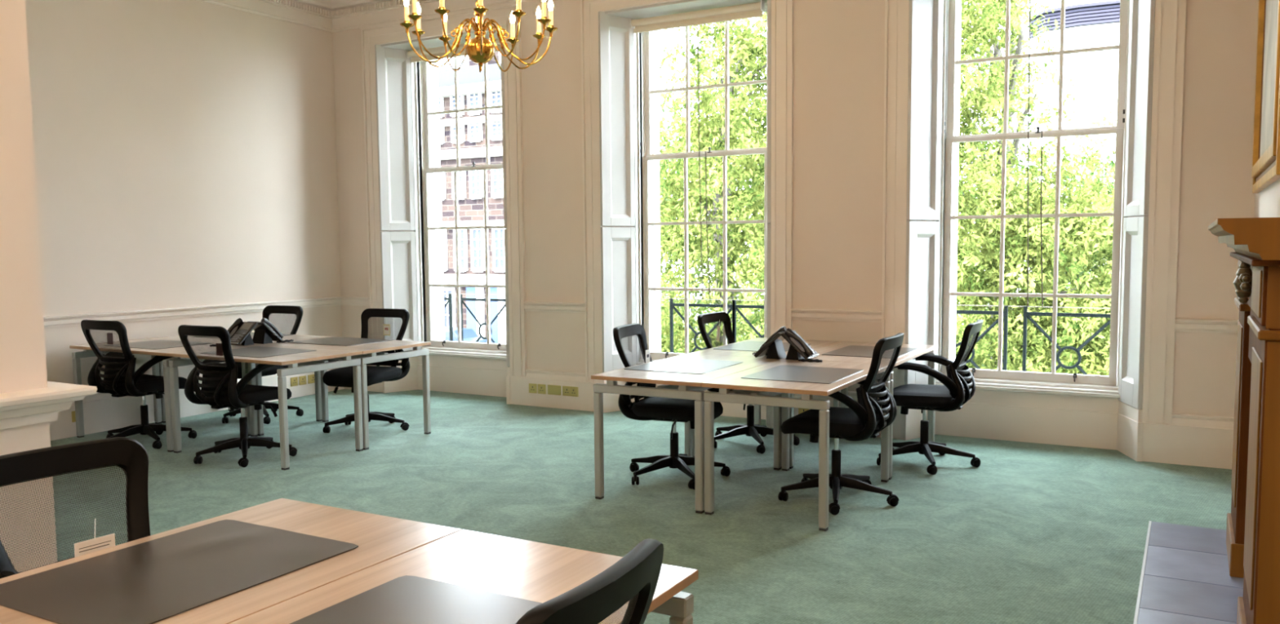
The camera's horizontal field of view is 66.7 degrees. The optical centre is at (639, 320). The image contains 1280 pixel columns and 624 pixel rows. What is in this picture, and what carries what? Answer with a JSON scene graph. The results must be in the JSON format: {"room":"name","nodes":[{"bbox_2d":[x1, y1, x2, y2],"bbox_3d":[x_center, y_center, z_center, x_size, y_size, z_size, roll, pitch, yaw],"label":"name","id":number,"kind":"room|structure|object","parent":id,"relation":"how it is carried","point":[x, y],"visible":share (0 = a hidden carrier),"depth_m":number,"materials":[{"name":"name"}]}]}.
{"room":"open-plan office","nodes":[
{"label":"open-plan office","id":0,"kind":"room"},
{"bbox_2d":[0,0,57,572],"bbox_3d":[-4.968,-0.757,2.838,3.960,4.120,4.010,2,5,29],"label":"chimney breast","id":1,"kind":"structure","parent":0,"point":[23,366],"depth_m":3.58,"materials":[{"name":"beige paint"}]},
{"bbox_2d":[0,381,97,429],"bbox_3d":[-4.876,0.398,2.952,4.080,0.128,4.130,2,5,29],"label":"mantel shelf","id":2,"kind":"object","parent":1,"relation":"attached to","point":[34,406],"visible":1,"depth_m":3.60,"materials":[{"name":"beige paint"}]},
{"bbox_2d":[25,0,342,385],"bbox_3d":[-5.492,-0.972,6.127,0.200,4.200,9.230,2,5,29],"label":"wall","id":3,"kind":"structure","parent":0,"point":[184,150],"depth_m":8.48,"materials":[{"name":"beige paint"}]},
{"bbox_2d":[71,410,75,422],"bbox_3d":[-4.477,0.757,7.743,0.012,0.088,0.090,2,5,29],"label":"wall socket","id":4,"kind":"object","parent":3,"relation":"attached to","point":[73,416],"visible":0.39,"depth_m":7.71,"materials":[{"name":"gold metal"}]},
{"bbox_2d":[43,296,341,328],"bbox_3d":[-4.388,-0.019,7.892,0.045,0.089,5.220,2,5,29],"label":"rail","id":5,"kind":"object","parent":3,"relation":"attached to","point":[59,321],"visible":0.86,"depth_m":8.53,"materials":[{"name":"beige paint"}]},
{"bbox_2d":[49,368,344,440],"bbox_3d":[-4.394,0.734,7.938,0.036,0.334,5.184,2,5,29],"label":"baseboard","id":6,"kind":"structure","parent":3,"relation":"attached to","point":[102,411],"depth_m":8.06,"materials":[{"name":"beige paint"}]},
{"bbox_2d":[200,0,332,31],"bbox_3d":[-4.304,-2.981,7.595,0.300,0.448,5.220,2,5,29],"label":"crown molding","id":7,"kind":"structure","parent":3,"relation":"attached to","point":[317,14],"depth_m":9.48,"materials":[{"name":"beige paint"}]},
{"bbox_2d":[290,376,297,386],"bbox_3d":[-3.415,0.600,9.612,0.012,0.088,0.090,2,5,29],"label":"wall socket","id":8,"kind":"object","parent":3,"relation":"attached to","point":[294,380],"visible":1,"depth_m":9.61,"materials":[{"name":"gold metal"}]},
{"bbox_2d":[298,375,306,385],"bbox_3d":[-3.364,0.592,9.703,0.012,0.088,0.090,2,5,29],"label":"wall socket","id":9,"kind":"object","parent":3,"relation":"attached to","point":[302,380],"visible":1,"depth_m":9.70,"materials":[{"name":"gold metal"}]},
{"bbox_2d":[307,373,315,383],"bbox_3d":[-3.300,0.583,9.816,0.012,0.088,0.125,2,5,29],"label":"wall socket","id":10,"kind":"object","parent":3,"relation":"attached to","point":[310,377],"visible":0.62,"depth_m":9.79,"materials":[{"name":"gold metal"}]},
{"bbox_2d":[50,388,1231,623],"bbox_3d":[-1.378,1.198,4.336,9.056,0.080,9.860,2,5,29],"label":"floor","id":11,"kind":"structure","parent":0,"point":[1033,533],"depth_m":5.60,"materials":[{"name":"green carpet"}]},
{"bbox_2d":[0,436,151,578],"bbox_3d":[-1.268,0.824,2.420,0.695,0.964,0.646,3,6,35],"label":"chair","id":12,"kind":"object","parent":11,"relation":"on","point":[127,454],"visible":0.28,"depth_m":2.57,"materials":[{"name":"black plastic"}]},
{"bbox_2d":[74,518,115,556],"bbox_3d":[-1.364,0.556,2.435,0.003,0.125,0.100,2,5,32],"label":"tag","id":13,"kind":"object","parent":12,"relation":"hanging from","point":[85,547],"visible":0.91,"depth_m":2.43,"materials":[{"name":"white paper"}]},
{"bbox_2d":[79,543,109,552],"bbox_3d":[-1.365,0.568,2.433,0.001,0.002,0.075,2,5,32],"label":"print","id":14,"kind":"object","parent":13,"relation":"on","point":[84,548],"depth_m":2.43,"materials":[{"name":"grey paper"}]},
{"bbox_2d":[79,540,111,549],"bbox_3d":[-1.363,0.560,2.434,0.001,0.002,0.080,2,5,32],"label":"print","id":15,"kind":"object","parent":13,"relation":"on","point":[86,544],"depth_m":2.43,"materials":[{"name":"grey paper"}]},
{"bbox_2d":[80,319,196,448],"bbox_3d":[-3.823,0.453,7.413,0.664,0.964,0.660,2,5,27],"label":"chair","id":16,"kind":"object","parent":11,"relation":"on","point":[120,377],"visible":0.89,"depth_m":7.21,"materials":[{"name":"black plastic"}]},
{"bbox_2d":[106,332,113,344],"bbox_3d":[-3.952,0.106,7.252,0.060,0.135,0.003,1,5,23],"label":"tag","id":17,"kind":"object","parent":16,"relation":"hanging from","point":[110,340],"visible":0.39,"depth_m":7.25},
{"bbox_2d":[69,337,250,452],"bbox_3d":[-3.770,0.550,7.675,1.219,0.730,0.718,2,5,30],"label":"desk","id":18,"kind":"object","parent":11,"relation":"on","point":[87,351],"visible":0.55,"depth_m":7.64,"materials":[{"name":"brown wood"}]},
{"bbox_2d":[106,339,208,349],"bbox_3d":[-3.792,0.183,7.663,0.660,0.003,0.500,2,5,29],"label":"desk mat","id":19,"kind":"object","parent":18,"relation":"on","point":[157,344],"visible":0.82,"depth_m":7.63,"materials":[{"name":"grey plastic"}]},
{"bbox_2d":[209,317,257,346],"bbox_3d":[-3.153,0.087,7.527,0.240,0.207,0.279,2,5,29],"label":"desk phone","id":20,"kind":"object","parent":18,"relation":"on","point":[239,331],"visible":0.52,"depth_m":7.55,"materials":[{"name":"black plastic"}]},
{"bbox_2d":[0,497,462,623],"bbox_3d":[-1.076,0.954,2.259,0.696,0.730,1.235,2,5,29],"label":"desk","id":21,"kind":"object","parent":11,"relation":"on","point":[379,539],"visible":0.46,"depth_m":2.44,"materials":[{"name":"brown wood"}]},
{"bbox_2d":[0,519,358,623],"bbox_3d":[-1.088,0.580,2.291,0.515,0.009,0.660,2,5,29],"label":"desk mat","id":22,"kind":"object","parent":21,"relation":"on","point":[155,580],"visible":1,"depth_m":2.25,"materials":[{"name":"black leather"}]},
{"bbox_2d":[177,324,297,466],"bbox_3d":[-2.831,0.487,6.866,0.645,0.964,0.688,2,5,27],"label":"chair","id":23,"kind":"object","parent":11,"relation":"on","point":[220,388],"visible":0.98,"depth_m":6.65,"materials":[{"name":"black plastic"}]},
{"bbox_2d":[216,342,222,355],"bbox_3d":[-2.893,0.171,6.690,0.060,0.135,0.003,1,5,23],"label":"tag","id":24,"kind":"object","parent":23,"relation":"hanging from","point":[216,343],"visible":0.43,"depth_m":6.69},
{"bbox_2d":[155,333,322,422],"bbox_3d":[-3.410,0.498,8.298,1.219,0.730,0.718,2,5,30],"label":"desk","id":25,"kind":"object","parent":11,"relation":"on","point":[317,374],"visible":0.18,"depth_m":8.29,"materials":[{"name":"brown wood"}]},
{"bbox_2d":[195,332,293,338],"bbox_3d":[-3.394,0.126,8.343,0.660,0.003,0.500,2,5,29],"label":"desk mat","id":26,"kind":"object","parent":25,"relation":"on","point":[251,333],"visible":0.09,"depth_m":8.34,"materials":[{"name":"grey plastic"}]},
{"bbox_2d":[222,305,303,423],"bbox_3d":[-3.333,0.366,8.467,0.639,0.964,0.688,2,5,27],"label":"chair","id":27,"kind":"object","parent":11,"relation":"on","point":[269,310],"visible":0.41,"depth_m":8.57,"materials":[{"name":"black plastic"}]},
{"bbox_2d":[166,343,363,470],"bbox_3d":[-2.712,0.589,7.066,1.219,0.730,0.718,2,5,30],"label":"desk","id":28,"kind":"object","parent":11,"relation":"on","point":[321,359],"visible":0.86,"depth_m":6.96,"materials":[{"name":"brown wood"}]},
{"bbox_2d":[200,346,315,357],"bbox_3d":[-2.762,0.223,7.047,0.660,0.003,0.500,2,5,29],"label":"desk mat","id":29,"kind":"object","parent":28,"relation":"on","point":[255,351],"visible":0.92,"depth_m":7.03,"materials":[{"name":"grey plastic"}]},
{"bbox_2d":[254,335,431,449],"bbox_3d":[-2.352,0.536,7.689,1.219,0.730,0.718,2,5,30],"label":"desk","id":30,"kind":"object","parent":11,"relation":"on","point":[372,353],"visible":0.68,"depth_m":7.53,"materials":[{"name":"brown wood"}]},
{"bbox_2d":[247,317,293,343],"bbox_3d":[-2.939,0.068,7.752,0.240,0.207,0.279,2,5,29],"label":"desk phone","id":31,"kind":"object","parent":30,"relation":"on","point":[265,332],"visible":1,"depth_m":7.68,"materials":[{"name":"black plastic"}]},
{"bbox_2d":[288,336,392,346],"bbox_3d":[-2.393,0.162,7.778,0.660,0.003,0.500,2,5,29],"label":"desk mat","id":32,"kind":"object","parent":30,"relation":"on","point":[335,340],"visible":1,"depth_m":7.75,"materials":[{"name":"grey plastic"}]},
{"bbox_2d":[322,307,409,432],"bbox_3d":[-2.205,0.401,7.888,0.662,0.964,0.673,1,5,21],"label":"chair","id":33,"kind":"object","parent":11,"relation":"on","point":[341,376],"visible":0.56,"depth_m":7.94,"materials":[{"name":"black plastic"}]},
{"bbox_2d":[382,320,390,335],"bbox_3d":[-2.092,0.048,8.029,0.075,0.145,0.003,2,5,29],"label":"tag","id":34,"kind":"object","parent":33,"relation":"hanging from","point":[386,327],"visible":1,"depth_m":8.03,"materials":[{"name":"beige paper"}]},
{"bbox_2d":[383,325,389,334],"bbox_3d":[-2.092,0.074,8.030,0.060,0.073,0.001,2,5,29],"label":"print","id":35,"kind":"object","parent":34,"relation":"attached to","point":[386,328],"depth_m":8.03},
{"bbox_2d":[228,528,697,623],"bbox_3d":[-0.467,0.975,1.918,0.696,0.730,1.235,2,5,29],"label":"desk","id":36,"kind":"object","parent":11,"relation":"on","point":[528,570],"visible":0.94,"depth_m":2.24,"materials":[{"name":"brown wood"}]},
{"bbox_2d":[289,575,542,623],"bbox_3d":[-0.482,0.614,1.823,0.500,0.003,0.660,2,5,29],"label":"desk mat","id":37,"kind":"object","parent":36,"relation":"on","point":[405,599],"visible":0.83,"depth_m":2.03,"materials":[{"name":"grey plastic"}]},
{"bbox_2d":[515,537,663,623],"bbox_3d":[-0.315,0.870,1.730,0.659,0.964,0.661,2,5,27],"label":"chair","id":38,"kind":"object","parent":11,"relation":"on","point":[633,579],"visible":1,"depth_m":1.54,"materials":[{"name":"black plastic"}]},
{"bbox_2d":[613,323,730,489],"bbox_3d":[0.210,0.513,6.188,0.681,0.964,0.640,1,5,21],"label":"chair","id":39,"kind":"object","parent":11,"relation":"on","point":[647,408],"visible":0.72,"depth_m":6.08,"materials":[{"name":"black plastic"}]},
{"bbox_2d":[645,342,649,362],"bbox_3d":[0.050,0.204,6.318,0.003,0.135,0.055,2,5,29],"label":"tag","id":40,"kind":"object","parent":39,"relation":"hanging from","point":[647,351],"visible":0.88,"depth_m":6.32,"materials":[{"name":"white paper"}]},
{"bbox_2d":[591,353,783,513],"bbox_3d":[0.330,0.644,6.020,0.707,0.730,1.235,2,5,29],"label":"desk","id":41,"kind":"object","parent":11,"relation":"on","point":[675,385],"visible":0.69,"depth_m":5.61,"materials":[{"name":"brown wood"}]},
{"bbox_2d":[624,357,742,373],"bbox_3d":[0.279,0.275,6.027,0.520,0.003,0.640,2,5,29],"label":"desk mat","id":42,"kind":"object","parent":41,"relation":"on","point":[691,366],"visible":1,"depth_m":6.00,"materials":[{"name":"grey plastic"}]},
{"bbox_2d":[697,311,799,453],"bbox_3d":[0.815,0.428,7.192,0.684,0.964,0.637,2,5,32],"label":"chair","id":43,"kind":"object","parent":11,"relation":"on","point":[752,429],"visible":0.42,"depth_m":7.16,"materials":[{"name":"black plastic"}]},
{"bbox_2d":[715,319,719,341],"bbox_3d":[0.582,0.071,7.232,0.002,0.161,0.071,2,5,29],"label":"tag","id":44,"kind":"object","parent":43,"relation":"hanging from","point":[718,326],"visible":1,"depth_m":7.23,"materials":[{"name":"white paper"}]},
{"bbox_2d":[688,337,841,457],"bbox_3d":[0.937,0.553,7.094,0.707,0.730,1.235,2,5,29],"label":"desk","id":45,"kind":"object","parent":11,"relation":"on","point":[815,344],"visible":0.12,"depth_m":7.02,"materials":[{"name":"brown wood"}]},
{"bbox_2d":[713,340,811,351],"bbox_3d":[0.899,0.185,7.097,0.520,0.003,0.640,2,5,29],"label":"desk mat","id":46,"kind":"object","parent":45,"relation":"on","point":[748,345],"visible":0.58,"depth_m":7.08,"materials":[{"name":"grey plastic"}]},
{"bbox_2d":[752,325,786,359],"bbox_3d":[0.842,0.137,6.445,0.279,0.207,0.240,2,5,29],"label":"desk phone","id":47,"kind":"object","parent":45,"relation":"on","point":[773,348],"visible":0.98,"depth_m":6.35,"materials":[{"name":"black plastic"}]},
{"bbox_2d":[701,358,890,531],"bbox_3d":[0.949,0.665,5.672,0.707,0.730,1.235,2,5,29],"label":"desk","id":48,"kind":"object","parent":11,"relation":"on","point":[745,391],"visible":0.84,"depth_m":5.26,"materials":[{"name":"brown wood"}]},
{"bbox_2d":[781,327,822,362],"bbox_3d":[1.072,0.147,6.280,0.279,0.207,0.240,2,5,29],"label":"desk phone","id":49,"kind":"object","parent":48,"relation":"on","point":[799,349],"visible":1,"depth_m":6.25,"materials":[{"name":"black plastic"}]},
{"bbox_2d":[741,364,863,383],"bbox_3d":[0.942,0.303,5.595,0.520,0.003,0.640,2,5,29],"label":"desk mat","id":50,"kind":"object","parent":48,"relation":"on","point":[820,375],"visible":1,"depth_m":5.56,"materials":[{"name":"grey plastic"}]},
{"bbox_2d":[777,333,904,515],"bbox_3d":[1.162,0.553,5.575,0.640,0.964,0.670,2,5,29],"label":"chair","id":51,"kind":"object","parent":11,"relation":"on","point":[863,419],"visible":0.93,"depth_m":5.44,"materials":[{"name":"black plastic"}]},
{"bbox_2d":[789,341,937,479],"bbox_3d":[1.556,0.575,6.746,0.707,0.730,1.235,2,5,29],"label":"desk","id":52,"kind":"object","parent":11,"relation":"on","point":[922,348],"visible":0.32,"depth_m":6.55,"materials":[{"name":"brown wood"}]},
{"bbox_2d":[822,345,918,358],"bbox_3d":[1.595,0.210,6.704,0.500,0.003,0.660,2,5,29],"label":"desk mat","id":53,"kind":"object","parent":52,"relation":"on","point":[850,350],"visible":0.66,"depth_m":6.68,"materials":[{"name":"grey leather"}]},
{"bbox_2d":[876,319,983,475],"bbox_3d":[1.930,0.474,6.483,0.649,0.964,0.667,2,5,28],"label":"chair","id":54,"kind":"object","parent":11,"relation":"on","point":[951,396],"visible":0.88,"depth_m":6.32,"materials":[{"name":"black plastic"}]},
{"bbox_2d":[1133,520,1243,623],"bbox_3d":[2.303,1.148,3.964,0.484,0.013,2.350,2,5,29],"label":"hearth","id":55,"kind":"object","parent":11,"relation":"on","point":[1185,578],"visible":0.65,"depth_m":4.21,"materials":[{"name":"stone"}]},
{"bbox_2d":[1208,217,1279,623],"bbox_3d":[2.378,0.383,3.828,0.270,1.532,2.100,2,5,29],"label":"fireplace surround","id":56,"kind":"object","parent":55,"relation":"on","point":[1253,522],"visible":1,"depth_m":3.03,"materials":[{"name":"brown wood"}]},
{"bbox_2d":[1208,217,1279,259],"bbox_3d":[2.372,-0.319,3.773,0.270,0.125,2.100,2,5,29],"label":"mantel shelf","id":57,"kind":"object","parent":56,"relation":"attached to","point":[1259,237],"depth_m":2.89,"materials":[{"name":"brown wood"}]},
{"bbox_2d":[332,0,1258,417],"bbox_3d":[0.572,-1.203,8.348,8.556,4.200,0.630,2,5,29],"label":"wall","id":58,"kind":"structure","parent":0,"point":[839,45],"depth_m":7.46,"materials":[{"name":"beige paint"}]},
{"bbox_2d":[344,382,382,392],"bbox_3d":[-2.858,0.588,10.064,0.608,0.262,0.036,2,5,29],"label":"baseboard","id":59,"kind":"structure","parent":58,"relation":"attached to","point":[378,387],"depth_m":9.97,"materials":[{"name":"beige paint"}]},
{"bbox_2d":[330,0,530,31],"bbox_3d":[0.283,-3.040,7.821,8.056,0.448,0.300,2,5,29],"label":"crown molding","id":60,"kind":"structure","parent":58,"relation":"attached to","point":[346,15],"depth_m":9.57,"materials":[{"name":"beige paint"}]},
{"bbox_2d":[341,1,527,404],"bbox_3d":[-1.932,-1.107,9.790,2.385,3.668,0.772,2,5,29],"label":"window","id":61,"kind":"structure","parent":58,"relation":"in","point":[401,99],"depth_m":9.81,"materials":[{"name":"beige paint"}]},
{"bbox_2d":[374,44,414,230],"bbox_3d":[-2.470,-1.833,9.811,0.362,1.833,0.030,-4,6,-38],"label":"shutter","id":62,"kind":"object","parent":61,"relation":"attached to","point":[394,89],"depth_m":9.81,"materials":[{"name":"white paint"}]},
{"bbox_2d":[380,231,417,351],"bbox_3d":[-2.455,-0.271,9.934,0.362,1.283,0.030,-4,6,-38],"label":"shutter","id":63,"kind":"object","parent":61,"relation":"attached to","point":[398,249],"depth_m":9.94,"materials":[{"name":"white paint"}]},
{"bbox_2d":[406,38,500,62],"bbox_3d":[-1.801,-2.658,9.542,1.243,0.120,0.065,2,5,29],"label":"roller blind","id":64,"kind":"object","parent":61,"relation":"attached to","point":[438,51],"visible":0.47,"depth_m":9.65,"materials":[{"name":"beige fabric"}]},
{"bbox_2d":[500,26,506,227],"bbox_3d":[-1.230,-1.790,9.111,0.030,1.833,0.362,0,5,7],"label":"shutter","id":65,"kind":"object","parent":61,"relation":"attached to","point":[503,59],"depth_m":8.93,"materials":[{"name":"white paint"}]},
{"bbox_2d":[504,228,510,366],"bbox_3d":[-1.216,-0.227,9.234,0.030,1.283,0.362,0,5,7],"label":"shutter","id":66,"kind":"object","parent":61,"relation":"attached to","point":[507,231],"depth_m":9.05,"materials":[{"name":"white paint"}]},
{"bbox_2d":[528,382,537,393],"bbox_3d":[-0.990,0.622,8.977,0.090,0.088,0.012,2,5,29],"label":"wall socket","id":67,"kind":"object","parent":58,"relation":"attached to","point":[532,387],"visible":1,"depth_m":8.97,"materials":[{"name":"gold metal"}]},
{"bbox_2d":[537,383,546,394],"bbox_3d":[-0.903,0.625,8.928,0.090,0.088,0.012,2,5,29],"label":"wall socket","id":68,"kind":"object","parent":58,"relation":"attached to","point":[541,388],"visible":1,"depth_m":8.92,"materials":[{"name":"gold metal"}]},
{"bbox_2d":[547,384,560,395],"bbox_3d":[-0.780,0.629,8.861,0.146,0.088,0.008,2,5,29],"label":"wall socket","id":69,"kind":"object","parent":58,"relation":"attached to","point":[552,389],"visible":1,"depth_m":8.86,"materials":[{"name":"gold metal"}]},
{"bbox_2d":[510,376,600,411],"bbox_3d":[-0.768,0.662,8.882,1.016,0.262,0.036,2,5,29],"label":"baseboard","id":70,"kind":"structure","parent":58,"relation":"attached to","point":[520,394],"depth_m":8.88,"materials":[{"name":"beige paint"}]},
{"bbox_2d":[525,368,585,381],"bbox_3d":[-0.767,0.495,8.872,0.668,0.072,0.028,2,5,29],"label":"cap","id":71,"kind":"object","parent":58,"relation":"attached to","point":[578,376],"visible":1,"depth_m":8.87,"materials":[{"name":"beige paint"}]},
{"bbox_2d":[562,386,578,396],"bbox_3d":[-0.629,0.635,8.773,0.170,0.088,0.012,2,5,29],"label":"wall socket","id":72,"kind":"object","parent":58,"relation":"attached to","point":[566,390],"visible":1,"depth_m":8.77,"materials":[{"name":"gold metal"}]},
{"bbox_2d":[523,0,793,427],"bbox_3d":[0.234,-1.030,8.565,2.618,3.668,0.772,2,5,29],"label":"window","id":73,"kind":"structure","parent":58,"relation":"in","point":[620,118],"depth_m":8.53,"materials":[{"name":"beige paint"}]},
{"bbox_2d":[598,11,635,226],"bbox_3d":[-0.202,-1.753,8.529,0.362,1.833,0.030,-4,6,-38],"label":"shutter","id":74,"kind":"object","parent":73,"relation":"attached to","point":[616,38],"depth_m":8.53,"materials":[{"name":"white paint"}]},
{"bbox_2d":[600,226,636,372],"bbox_3d":[-0.188,-0.190,8.653,0.362,1.283,0.030,-4,6,-38],"label":"shutter","id":75,"kind":"object","parent":73,"relation":"attached to","point":[618,244],"depth_m":8.64,"materials":[{"name":"white paint"}]},
{"bbox_2d":[629,0,764,299],"bbox_3d":[0.485,-1.413,8.365,1.243,2.458,0.094,2,5,29],"label":"roller blind","id":76,"kind":"object","parent":73,"relation":"attached to","point":[752,10],"visible":1,"depth_m":8.30,"materials":[{"name":"beige fabric"}]},
{"bbox_2d":[766,223,770,337],"bbox_3d":[1.052,-0.146,7.952,0.030,1.283,0.362,0,5,7],"label":"shutter","id":77,"kind":"object","parent":73,"relation":"attached to","point":[768,226],"depth_m":7.77,"materials":[{"name":"white paint"}]},
{"bbox_2d":[766,0,771,223],"bbox_3d":[1.037,-1.709,7.829,0.030,1.833,0.362,0,5,7],"label":"shutter","id":78,"kind":"object","parent":73,"relation":"attached to","point":[768,2],"depth_m":7.67,"materials":[{"name":"white paint"}]},
{"bbox_2d":[798,408,808,413],"bbox_3d":[1.294,0.719,7.688,0.090,0.088,0.012,2,5,29],"label":"wall socket","id":79,"kind":"object","parent":58,"relation":"attached to","point":[800,410],"visible":0.24,"depth_m":7.69,"materials":[{"name":"gold metal"}]},
{"bbox_2d":[770,396,902,439],"bbox_3d":[1.524,0.744,7.587,1.070,0.262,0.036,2,5,29],"label":"baseboard","id":80,"kind":"structure","parent":58,"relation":"attached to","point":[897,423],"depth_m":7.34,"materials":[{"name":"beige paint"}]},
{"bbox_2d":[794,391,878,401],"bbox_3d":[1.524,0.577,7.577,0.722,0.072,0.028,2,5,29],"label":"cap","id":81,"kind":"object","parent":58,"relation":"attached to","point":[853,394],"depth_m":7.60,"materials":[{"name":"beige paint"}]},
{"bbox_2d":[791,0,1238,461],"bbox_3d":[2.701,-0.942,7.171,3.077,3.668,0.772,2,5,29],"label":"window","id":82,"kind":"structure","parent":58,"relation":"in","point":[922,139],"depth_m":7.11,"materials":[{"name":"beige paint"}]},
{"bbox_2d":[904,221,938,384],"bbox_3d":[2.128,-0.108,7.344,0.362,1.283,0.030,-4,6,-38],"label":"shutter","id":83,"kind":"object","parent":82,"relation":"attached to","point":[921,237],"depth_m":7.34,"materials":[{"name":"white paint"}]},
{"bbox_2d":[906,0,942,220],"bbox_3d":[2.113,-1.671,7.221,0.362,1.833,0.030,-4,6,-38],"label":"shutter","id":84,"kind":"object","parent":82,"relation":"attached to","point":[923,17],"depth_m":7.24,"materials":[{"name":"white paint"}]},
{"bbox_2d":[1118,216,1148,408],"bbox_3d":[3.367,-0.064,6.644,0.030,1.283,0.362,0,5,7],"label":"shutter","id":85,"kind":"object","parent":82,"relation":"attached to","point":[1134,344],"depth_m":6.62,"materials":[{"name":"white paint"}]},
{"bbox_2d":[1124,0,1155,216],"bbox_3d":[3.353,-1.627,6.521,0.030,1.833,0.362,0,5,7],"label":"shutter","id":86,"kind":"object","parent":82,"relation":"attached to","point":[1140,166],"depth_m":6.52,"materials":[{"name":"white paint"}]},
{"bbox_2d":[1142,422,1233,469],"bbox_3d":[3.630,0.818,6.396,0.590,0.262,0.036,2,5,29],"label":"baseboard","id":87,"kind":"structure","parent":58,"relation":"attached to","point":[1177,444],"depth_m":6.39,"materials":[{"name":"beige paint"}]},
{"bbox_2d":[1171,413,1234,428],"bbox_3d":[3.706,0.654,6.344,0.416,0.072,0.028,2,5,29],"label":"cap","id":88,"kind":"object","parent":58,"relation":"attached to","point":[1215,421],"visible":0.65,"depth_m":6.35,"materials":[{"name":"beige paint"}]},
{"bbox_3d":[0.908,0.693,9.078,9.700,0.100,0.690,2,5,29],"label":"balcony slab","id":89,"kind":"object","parent":58,"relation":"attached to","visible":0},
{"bbox_2d":[444,293,505,342],"bbox_3d":[-1.710,0.119,10.742,2.440,0.830,0.026,2,5,29],"label":"balcony railing","id":90,"kind":"object","parent":89,"relation":"on","point":[449,299],"visible":0.17,"depth_m":10.84,"materials":[{"name":"black metal"}]},
{"bbox_2d":[660,297,764,352],"bbox_3d":[0.541,0.199,9.469,2.295,0.830,0.026,2,5,29],"label":"balcony railing","id":91,"kind":"object","parent":89,"relation":"on","point":[734,307],"visible":0.3,"depth_m":9.37,"materials":[{"name":"black metal"}]},
{"bbox_2d":[955,304,1111,374],"bbox_3d":[3.450,0.302,7.826,2.440,0.830,0.026,2,5,29],"label":"balcony railing","id":92,"kind":"object","parent":89,"relation":"on","point":[1026,314],"visible":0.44,"depth_m":7.94,"materials":[{"name":"black metal"}]},
{"bbox_2d":[1253,177,1279,217],"bbox_3d":[1.736,-0.715,2.043,0.300,4.200,9.230,2,5,29],"label":"wall","id":93,"kind":"structure","parent":0,"point":[1267,202],"depth_m":4.97,"materials":[{"name":"beige paint"}]},
{"bbox_2d":[1251,0,1279,193],"bbox_3d":[3.151,-1.482,4.852,0.045,1.600,1.910,2,5,29],"label":"picture frame","id":94,"kind":"object","parent":93,"relation":"attached to","point":[1265,170],"visible":1,"depth_m":5.08,"materials":[{"name":"brown metal"}]},
{"bbox_3d":[-1.460,-3.050,4.025,9.156,0.200,9.860,2,5,29],"label":"ceiling","id":95,"kind":"structure","parent":0,"visible":0},
{"bbox_2d":[400,0,557,72],"bbox_3d":[-0.951,-2.294,5.702,0.910,1.580,0.910,2,5,29],"label":"chandelier","id":96,"kind":"object","parent":95,"relation":"hanging from","point":[480,50],"visible":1,"depth_m":5.70,"materials":[{"name":"gold metal"}]},
{"label":"outside","id":97,"kind":"structure","parent":0,"visible":0},
{"bbox_2d":[660,297,988,368],"bbox_3d":[20.755,2.190,49.066,130.000,0.300,89.300,2,5,29],"label":"ground","id":98,"kind":"structure","parent":97,"point":[697,313],"depth_m":83.41,"materials":[{"name":"green plant"}]},
{"bbox_2d":[438,51,506,343],"bbox_3d":[-11.390,-7.836,62.219,20.900,18.200,8.700,2,5,29],"label":"building","id":99,"kind":"structure","parent":98,"relation":"on","point":[470,80],"depth_m":57.06,"materials":[{"name":"brick"}]},
{"bbox_2d":[658,97,764,352],"bbox_3d":[2.480,-0.749,21.690,10.103,10.206,5.590,3,6,40],"label":"tree","id":100,"kind":"object","parent":98,"relation":"on","point":[667,105],"visible":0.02,"depth_m":22.35,"materials":[{"name":"green plant"}]},
{"bbox_2d":[658,12,766,353],"bbox_3d":[1.183,-0.438,16.903,5.788,10.365,4.543,2,5,33],"label":"tree","id":101,"kind":"object","parent":98,"relation":"on","point":[743,134],"visible":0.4,"depth_m":15.94,"materials":[{"name":"green plant"}]},
{"bbox_2d":[955,144,1114,367],"bbox_3d":[9.687,0.065,22.058,7.690,8.399,5.329,3,6,36],"label":"tree","id":102,"kind":"object","parent":98,"relation":"on","point":[1108,157],"visible":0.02,"depth_m":21.40,"materials":[{"name":"green plant"}]},
{"bbox_2d":[955,0,1116,375],"bbox_3d":[5.696,-0.373,13.530,5.272,10.684,5.108,2,5,29],"label":"tree","id":103,"kind":"object","parent":98,"relation":"on","point":[978,262],"visible":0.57,"depth_m":12.50,"materials":[{"name":"green plant"}]},
{"bbox_2d":[1028,0,1119,287],"bbox_3d":[15.550,-2.473,28.048,7.854,12.400,6.200,2,5,29],"label":"building","id":104,"kind":"structure","parent":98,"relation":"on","point":[1091,24],"depth_m":26.38,"materials":[{"name":"white"}]},
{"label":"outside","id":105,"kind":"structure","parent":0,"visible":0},
{"bbox_3d":[-21.993,1.810,56.773,48.000,0.020,14.000,2,5,29],"label":"paving","id":106,"kind":"object","parent":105,"visible":0},
{"bbox_2d":[444,326,491,342],"bbox_3d":[-10.601,1.117,55.078,4.220,1.420,1.735,2,5,29],"label":"car","id":107,"kind":"object","parent":106,"relation":"on","point":[469,335],"visible":0.09,"depth_m":54.30,"materials":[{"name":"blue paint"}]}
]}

